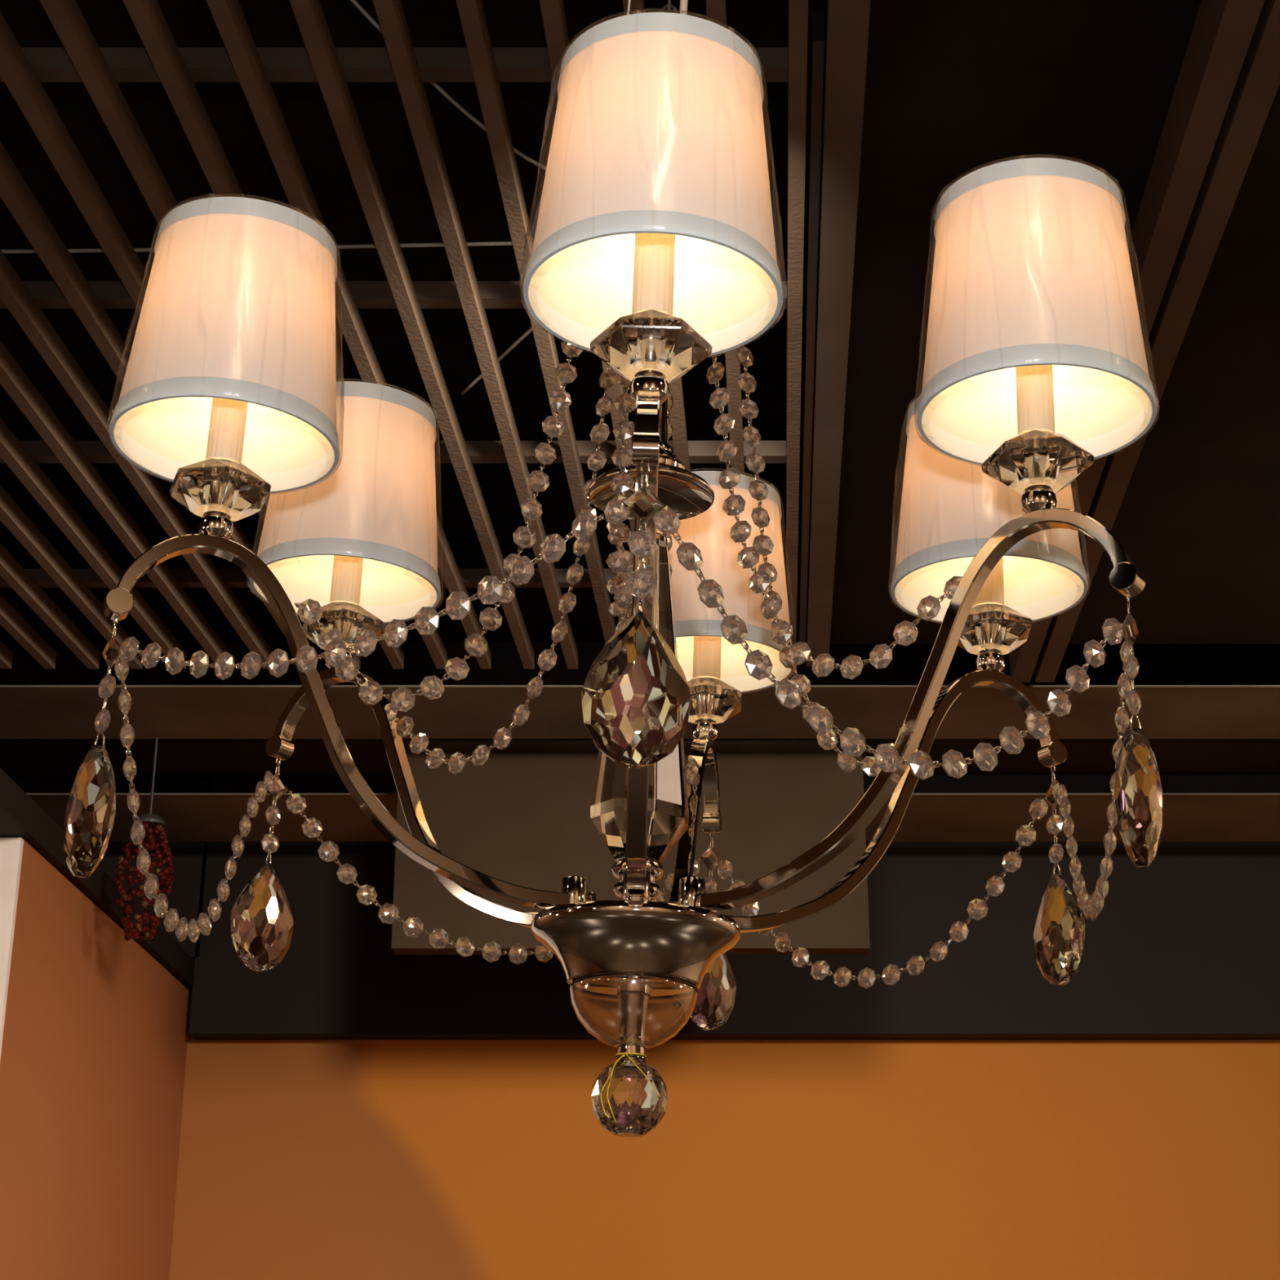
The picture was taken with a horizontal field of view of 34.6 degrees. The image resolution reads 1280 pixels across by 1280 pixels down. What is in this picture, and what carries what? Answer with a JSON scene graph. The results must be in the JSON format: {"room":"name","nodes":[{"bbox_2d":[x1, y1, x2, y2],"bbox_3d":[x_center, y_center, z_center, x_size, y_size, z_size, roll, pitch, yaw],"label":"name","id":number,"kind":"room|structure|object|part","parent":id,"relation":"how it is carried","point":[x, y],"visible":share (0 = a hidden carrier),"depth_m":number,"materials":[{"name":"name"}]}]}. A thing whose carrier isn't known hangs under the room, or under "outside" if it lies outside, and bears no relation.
{"room":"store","nodes":[
{"label":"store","id":0,"kind":"room"},
{"bbox_2d":[0,840,191,1279],"bbox_3d":[-2.325,2.400,6.405,1.150,3.050,2.320,0,-20,0],"label":"wall partition","id":1,"kind":"structure","parent":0,"point":[94,1051],"depth_m":6.45,"materials":[{"name":"orange paint"}]},
{"bbox_2d":[0,837,23,1058],"bbox_3d":[-2.325,1.993,5.306,1.149,3.050,0.025,0,-20,0],"label":"trim","id":2,"kind":"structure","parent":1,"relation":"attached to","point":[11,848],"depth_m":5.76,"materials":[{"name":"beige paint"}]},
{"bbox_2d":[0,768,194,991],"bbox_3d":[-1.810,0.561,5.978,0.180,0.097,4.400,0,-20,0],"label":"trim","id":3,"kind":"structure","parent":1,"relation":"on","point":[20,816],"depth_m":6.22,"materials":[{"name":"brown wood"}]},
{"bbox_2d":[0,0,826,643],"bbox_3d":[0.000,-1.946,3.238,10.000,0.100,11.520,0,-20,0],"label":"ceiling","id":4,"kind":"structure","parent":0,"point":[531,108],"depth_m":5.45,"materials":[{"name":"brown wood"}]},
{"bbox_2d":[0,0,808,669],"bbox_3d":[-1.274,-0.747,3.871,3.453,0.090,4.540,0,-20,0],"label":"grille","id":5,"kind":"object","parent":4,"relation":"attached to","point":[23,70],"visible":0.57,"depth_m":4.00,"materials":[{"name":"paint"}]},
{"bbox_2d":[0,240,533,253],"bbox_3d":[-1.250,-0.775,4.074,2.300,0.013,0.019,0,-20,1],"label":"cable","id":6,"kind":"object","parent":5,"relation":"on","point":[478,243],"visible":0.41,"depth_m":4.06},
{"bbox_2d":[350,0,546,170],"bbox_3d":[-0.292,-0.994,3.634,0.097,0.156,1.035,-19,-27,41],"label":"cable","id":7,"kind":"object","parent":5,"relation":"on","point":[355,2],"visible":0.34,"depth_m":3.59,"materials":[{"name":"silver metal"}]},
{"bbox_2d":[460,326,533,395],"bbox_3d":[-0.162,-0.699,4.302,0.037,0.047,0.861,14,-24,-33],"label":"cable","id":8,"kind":"object","parent":5,"relation":"on","point":[530,330],"visible":0.3,"depth_m":4.46,"materials":[{"name":"grey metal"}]},
{"bbox_2d":[63,0,1162,1137],"bbox_3d":[0.015,-0.596,1.579,0.698,1.913,0.638,-13,-24,31],"label":"chandelier","id":9,"kind":"object","parent":5,"relation":"hanging from","point":[654,254],"visible":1,"depth_m":1.24,"materials":[{"name":"silver metal"}]},
{"bbox_3d":[-0.312,0.026,1.206,0.006,0.088,0.005,2,-20,0],"label":"pendant chain","id":10,"kind":"part","parent":9,"relation":"part of","materials":[{"name":"clear glass"}]},
{"bbox_3d":[-0.259,-0.093,1.270,0.026,0.033,0.026,-14,-26,38],"label":"cup stem","id":11,"kind":"part","parent":9,"relation":"part of","materials":[{"name":"silver metal"}]},
{"bbox_3d":[-0.258,-0.126,1.283,0.141,0.014,0.141,2,-20,0],"label":"ribbon trim","id":12,"kind":"part","parent":9,"relation":"part of","materials":[{"name":"white fabric"}]},
{"bbox_3d":[-0.256,-0.188,1.306,0.138,0.143,0.138,2,-20,0],"label":"lamp shade","id":13,"kind":"part","parent":9,"relation":"part of","materials":[{"name":"fabric"}]},
{"bbox_3d":[-0.253,-0.249,1.328,0.116,0.013,0.116,2,-20,0],"label":"ribbon trim","id":14,"kind":"part","parent":9,"relation":"part of","materials":[{"name":"white fabric"}]},
{"bbox_3d":[-0.267,0.126,1.500,0.005,0.088,0.006,2,-20,0],"label":"pendant chain","id":15,"kind":"part","parent":9,"relation":"part of","materials":[{"name":"clear glass"}]},
{"bbox_3d":[-0.175,0.049,1.256,0.301,0.210,0.013,8,-22,-21],"label":"arm","id":16,"kind":"part","parent":9,"relation":"part of","materials":[{"name":"silver metal"}]},
{"bbox_3d":[-0.220,-0.009,1.520,0.026,0.033,0.026,-5,-21,17],"label":"cup stem","id":17,"kind":"part","parent":9,"relation":"part of","materials":[{"name":"silver metal"}]},
{"bbox_3d":[-0.219,-0.043,1.532,0.141,0.014,0.141,2,-20,0],"label":"ribbon trim","id":18,"kind":"part","parent":9,"relation":"part of","materials":[{"name":"white fabric"}]},
{"bbox_3d":[-0.216,-0.104,1.555,0.138,0.143,0.138,2,-20,0],"label":"lamp shade","id":19,"kind":"part","parent":9,"relation":"part of","materials":[{"name":"fabric"}]},
{"bbox_3d":[-0.214,-0.166,1.578,0.116,0.013,0.116,2,-20,0],"label":"ribbon trim","id":20,"kind":"part","parent":9,"relation":"part of","materials":[{"name":"white fabric"}]},
{"bbox_3d":[-0.150,0.106,1.422,0.290,0.219,0.014,-14,-24,33],"label":"arm","id":21,"kind":"part","parent":9,"relation":"part of","materials":[{"name":"silver metal"}]},
{"bbox_3d":[-0.041,0.159,1.275,0.016,0.022,0.016,2,-20,0],"label":"arm post","id":22,"kind":"part","parent":9,"relation":"part of","materials":[{"name":"silver metal"}]},
{"bbox_3d":[-0.036,0.172,1.312,0.016,0.022,0.016,2,-20,0],"label":"arm post","id":23,"kind":"part","parent":9,"relation":"part of","materials":[{"name":"silver metal"}]},
{"bbox_3d":[-0.005,0.231,1.265,0.080,0.038,0.080,2,-20,0],"label":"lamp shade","id":24,"kind":"part","parent":9,"relation":"part of","materials":[{"name":"clear glass"}]},
{"bbox_3d":[-0.003,0.195,1.278,0.131,0.040,0.131,2,-20,0],"label":"dish","id":25,"kind":"part","parent":9,"relation":"part of","materials":[{"name":"silver metal"}]},
{"bbox_3d":[-0.002,0.151,1.250,0.016,0.022,0.016,2,-20,0],"label":"arm post","id":26,"kind":"part","parent":9,"relation":"part of","materials":[{"name":"silver metal"}]},
{"bbox_3d":[0.003,0.033,1.338,0.033,0.304,0.033,2,-20,0],"label":"rod","id":27,"kind":"part","parent":9,"relation":"part of","materials":[{"name":"silver metal"}]},
{"bbox_3d":[0.001,0.007,1.148,0.015,0.216,0.303,2,-20,0],"label":"arm","id":28,"kind":"part","parent":9,"relation":"part of","materials":[{"name":"silver metal"}]},
{"bbox_3d":[0.001,-0.049,1.012,0.004,0.088,0.007,2,-20,0],"label":"pendant chain","id":29,"kind":"part","parent":9,"relation":"part of","materials":[{"name":"clear glass"}]},
{"bbox_3d":[0.009,-0.124,1.397,0.085,0.060,0.085,2,-20,0],"label":"dish","id":30,"kind":"part","parent":9,"relation":"part of","materials":[{"name":"silver metal"}]},
{"bbox_3d":[0.006,-0.157,1.107,0.026,0.033,0.026,13,-23,-27],"label":"cup stem","id":31,"kind":"part","parent":9,"relation":"part of","materials":[{"name":"silver metal"}]},
{"bbox_3d":[0.007,-0.191,1.120,0.141,0.014,0.141,2,-20,0],"label":"ribbon trim","id":32,"kind":"part","parent":9,"relation":"part of","materials":[{"name":"white fabric"}]},
{"bbox_3d":[0.010,-0.252,1.142,0.138,0.143,0.138,2,-20,0],"label":"lamp shade","id":33,"kind":"part","parent":9,"relation":"part of","materials":[{"name":"fabric"}]},
{"bbox_3d":[0.012,-0.314,1.165,0.116,0.013,0.116,2,-20,0],"label":"ribbon trim","id":34,"kind":"part","parent":9,"relation":"part of","materials":[{"name":"white fabric"}]},
{"bbox_3d":[0.012,-0.218,1.431,0.018,0.141,0.018,2,-20,0],"label":"stem","id":35,"kind":"part","parent":9,"relation":"part of","materials":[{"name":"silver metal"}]},
{"bbox_3d":[0.037,-0.889,1.680,0.013,1.221,0.013,2,-20,0],"label":"chain","id":36,"kind":"part","parent":9,"relation":"part of","materials":[{"name":"metal"}]},
{"bbox_3d":[0.045,-0.883,1.679,0.014,1.220,0.008,2,-20,0],"label":"power cord","id":37,"kind":"part","parent":9,"relation":"part of","materials":[{"name":"silver metal"}]},
{"bbox_3d":[0.032,0.158,1.266,0.016,0.022,0.016,2,-20,0],"label":"arm post","id":38,"kind":"part","parent":9,"relation":"part of","materials":[{"name":"silver metal"}]},
{"bbox_3d":[0.032,0.142,1.495,0.015,0.205,0.304,-4,-21,10],"label":"arm","id":39,"kind":"part","parent":9,"relation":"part of","materials":[{"name":"silver metal"}]},
{"bbox_3d":[0.052,0.048,1.630,0.026,0.033,0.026,0,-20,5],"label":"cup stem","id":40,"kind":"part","parent":9,"relation":"part of","materials":[{"name":"silver metal"}]},
{"bbox_3d":[0.056,0.193,1.631,0.004,0.088,0.006,2,-20,0],"label":"pendant chain","id":41,"kind":"part","parent":9,"relation":"part of","materials":[{"name":"silver metal"}]},
{"bbox_3d":[0.056,-0.047,1.665,0.138,0.143,0.138,2,-20,0],"label":"lamp shade","id":42,"kind":"part","parent":9,"relation":"part of","materials":[{"name":"fabric"}]},
{"bbox_3d":[0.053,0.014,1.642,0.141,0.014,0.141,2,-20,0],"label":"ribbon trim","id":43,"kind":"part","parent":9,"relation":"part of","materials":[{"name":"white fabric"}]},
{"bbox_3d":[0.058,-0.109,1.688,0.116,0.013,0.116,2,-20,0],"label":"ribbon trim","id":44,"kind":"part","parent":9,"relation":"part of","materials":[{"name":"white fabric"}]},
{"bbox_3d":[0.165,0.106,1.397,0.299,0.208,0.013,9,-22,-24],"label":"arm","id":45,"kind":"part","parent":9,"relation":"part of","materials":[{"name":"silver metal"}]},
{"bbox_3d":[0.258,-0.164,1.540,0.116,0.013,0.116,2,-20,0],"label":"ribbon trim","id":46,"kind":"part","parent":9,"relation":"part of","materials":[{"name":"white fabric"}]},
{"bbox_3d":[0.153,0.042,1.222,0.304,0.207,0.014,-13,-24,32],"label":"arm","id":47,"kind":"part","parent":9,"relation":"part of","materials":[{"name":"silver metal"}]},
{"bbox_3d":[0.252,-0.007,1.482,0.026,0.033,0.026,11,-22,-23],"label":"cup stem","id":48,"kind":"part","parent":9,"relation":"part of","materials":[{"name":"silver metal"}]},
{"bbox_3d":[0.255,-0.103,1.518,0.138,0.143,0.138,2,-20,0],"label":"lamp shade","id":49,"kind":"part","parent":9,"relation":"part of","materials":[{"name":"fabric"}]},
{"bbox_3d":[0.253,-0.041,1.495,0.141,0.014,0.141,2,-20,0],"label":"ribbon trim","id":50,"kind":"part","parent":9,"relation":"part of","materials":[{"name":"white fabric"}]},
{"bbox_3d":[0.241,-0.262,1.277,0.116,0.013,0.116,2,-20,0],"label":"ribbon trim","id":51,"kind":"part","parent":9,"relation":"part of","materials":[{"name":"white fabric"}]},
{"bbox_3d":[0.239,-0.200,1.254,0.138,0.143,0.138,2,-20,0],"label":"lamp shade","id":52,"kind":"part","parent":9,"relation":"part of","materials":[{"name":"fabric"}]},
{"bbox_3d":[0.235,-0.105,1.219,0.026,0.033,0.026,-4,-21,15],"label":"cup stem","id":53,"kind":"part","parent":9,"relation":"part of","materials":[{"name":"silver metal"}]},
{"bbox_3d":[0.237,-0.139,1.232,0.141,0.014,0.141,2,-20,0],"label":"ribbon trim","id":54,"kind":"part","parent":9,"relation":"part of","materials":[{"name":"white fabric"}]},
{"bbox_3d":[0.294,0.129,1.456,0.006,0.088,0.004,2,-20,0],"label":"pendant chain","id":55,"kind":"part","parent":9,"relation":"part of","materials":[{"name":"silver metal"}]},
{"bbox_3d":[0.273,0.013,1.144,0.006,0.088,0.004,2,-20,0],"label":"pendant chain","id":56,"kind":"part","parent":9,"relation":"part of","materials":[{"name":"silver metal"}]},
{"bbox_2d":[798,12,824,662],"bbox_3d":[0.381,-0.470,4.680,0.018,0.055,2.957,-1,-20,3],"label":"trim","id":57,"kind":"structure","parent":5,"relation":"attached to","point":[817,22],"depth_m":4.01,"materials":[{"name":"metal"}]},
{"bbox_2d":[0,684,1279,738],"bbox_3d":[1.150,0.226,6.374,7.500,0.006,0.510,0,-20,0],"label":"ceiling beam","id":58,"kind":"structure","parent":0,"point":[26,711],"depth_m":6.37,"materials":[{"name":"brown wood"}]},
{"bbox_2d":[115,737,174,941],"bbox_3d":[-1.549,0.549,6.515,0.179,0.823,0.179,0,-20,0],"label":"lamp","id":59,"kind":"object","parent":58,"relation":"hanging from","point":[153,823],"visible":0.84,"depth_m":6.41,"materials":[{"name":"glass"}]},
{"bbox_3d":[-1.550,0.375,6.580,0.100,0.450,0.100,0,-20,0],"label":"lamp frame","id":60,"kind":"part","parent":59,"relation":"part of","materials":[{"name":"metal"}]},
{"bbox_2d":[0,738,1279,774],"bbox_3d":[1.150,0.346,6.948,7.500,0.040,0.630,0,-20,0],"label":"beam","id":61,"kind":"structure","parent":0,"point":[17,756],"depth_m":7.03,"materials":[{"name":"brown wood"}]},
{"bbox_2d":[391,740,870,954],"bbox_3d":[-0.030,0.681,6.786,1.540,0.699,0.100,0,-20,0],"label":"box","id":62,"kind":"object","parent":61,"relation":"hanging from","point":[521,817],"visible":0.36,"depth_m":6.75,"materials":[{"name":"brown"}]},
{"bbox_2d":[26,793,1279,841],"bbox_3d":[1.150,0.652,7.522,7.500,0.006,0.640,0,-20,0],"label":"ceiling beam","id":63,"kind":"structure","parent":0,"point":[188,817],"depth_m":7.49,"materials":[{"name":"brown wood"}]},
{"bbox_2d":[168,991,1279,1279],"bbox_3d":[0.000,2.168,7.792,10.000,4.450,0.120,0,-20,0],"label":"wall","id":64,"kind":"structure","parent":0,"point":[299,1159],"depth_m":7.80,"materials":[{"name":"orange paint"}]},
{"bbox_2d":[0,643,219,960],"bbox_3d":[-3.345,0.641,8.218,3.290,1.290,0.137,0,-20,0],"label":"trim","id":65,"kind":"structure","parent":64,"relation":"attached to","point":[184,895],"depth_m":8.17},
{"bbox_2d":[189,643,1279,1039],"bbox_3d":[1.637,0.779,8.167,6.705,1.585,0.137,0,-20,0],"label":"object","id":66,"kind":"structure","parent":64,"relation":"attached to","point":[1184,945],"depth_m":7.94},
{"bbox_2d":[830,0,1279,644],"bbox_3d":[2.432,-0.789,3.972,4.331,0.040,4.500,0,-20,0],"label":"ceiling panel","id":67,"kind":"object","parent":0,"point":[955,89],"depth_m":4.16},
{"bbox_2d":[805,0,870,666],"bbox_3d":[0.376,-0.735,3.952,0.065,0.065,4.514,-1,-20,3],"label":"trim","id":68,"kind":"structure","parent":67,"relation":"attached to","point":[846,21],"depth_m":3.97,"materials":[{"name":"brown wood"}]},
{"bbox_2d":[1008,0,1264,682],"bbox_3d":[0.970,-0.712,3.943,0.056,0.115,4.513,-1,-20,3],"label":"trim","id":69,"kind":"structure","parent":67,"relation":"attached to","point":[1223,31],"depth_m":3.54,"materials":[{"name":"brown wood"}]},
{"bbox_2d":[1034,0,1279,682],"bbox_3d":[1.041,-0.712,3.943,0.054,0.115,4.513,-1,-20,3],"label":"trim","id":70,"kind":"structure","parent":67,"relation":"attached to","point":[1258,82],"depth_m":3.79,"materials":[{"name":"brown wood"}]}
]}

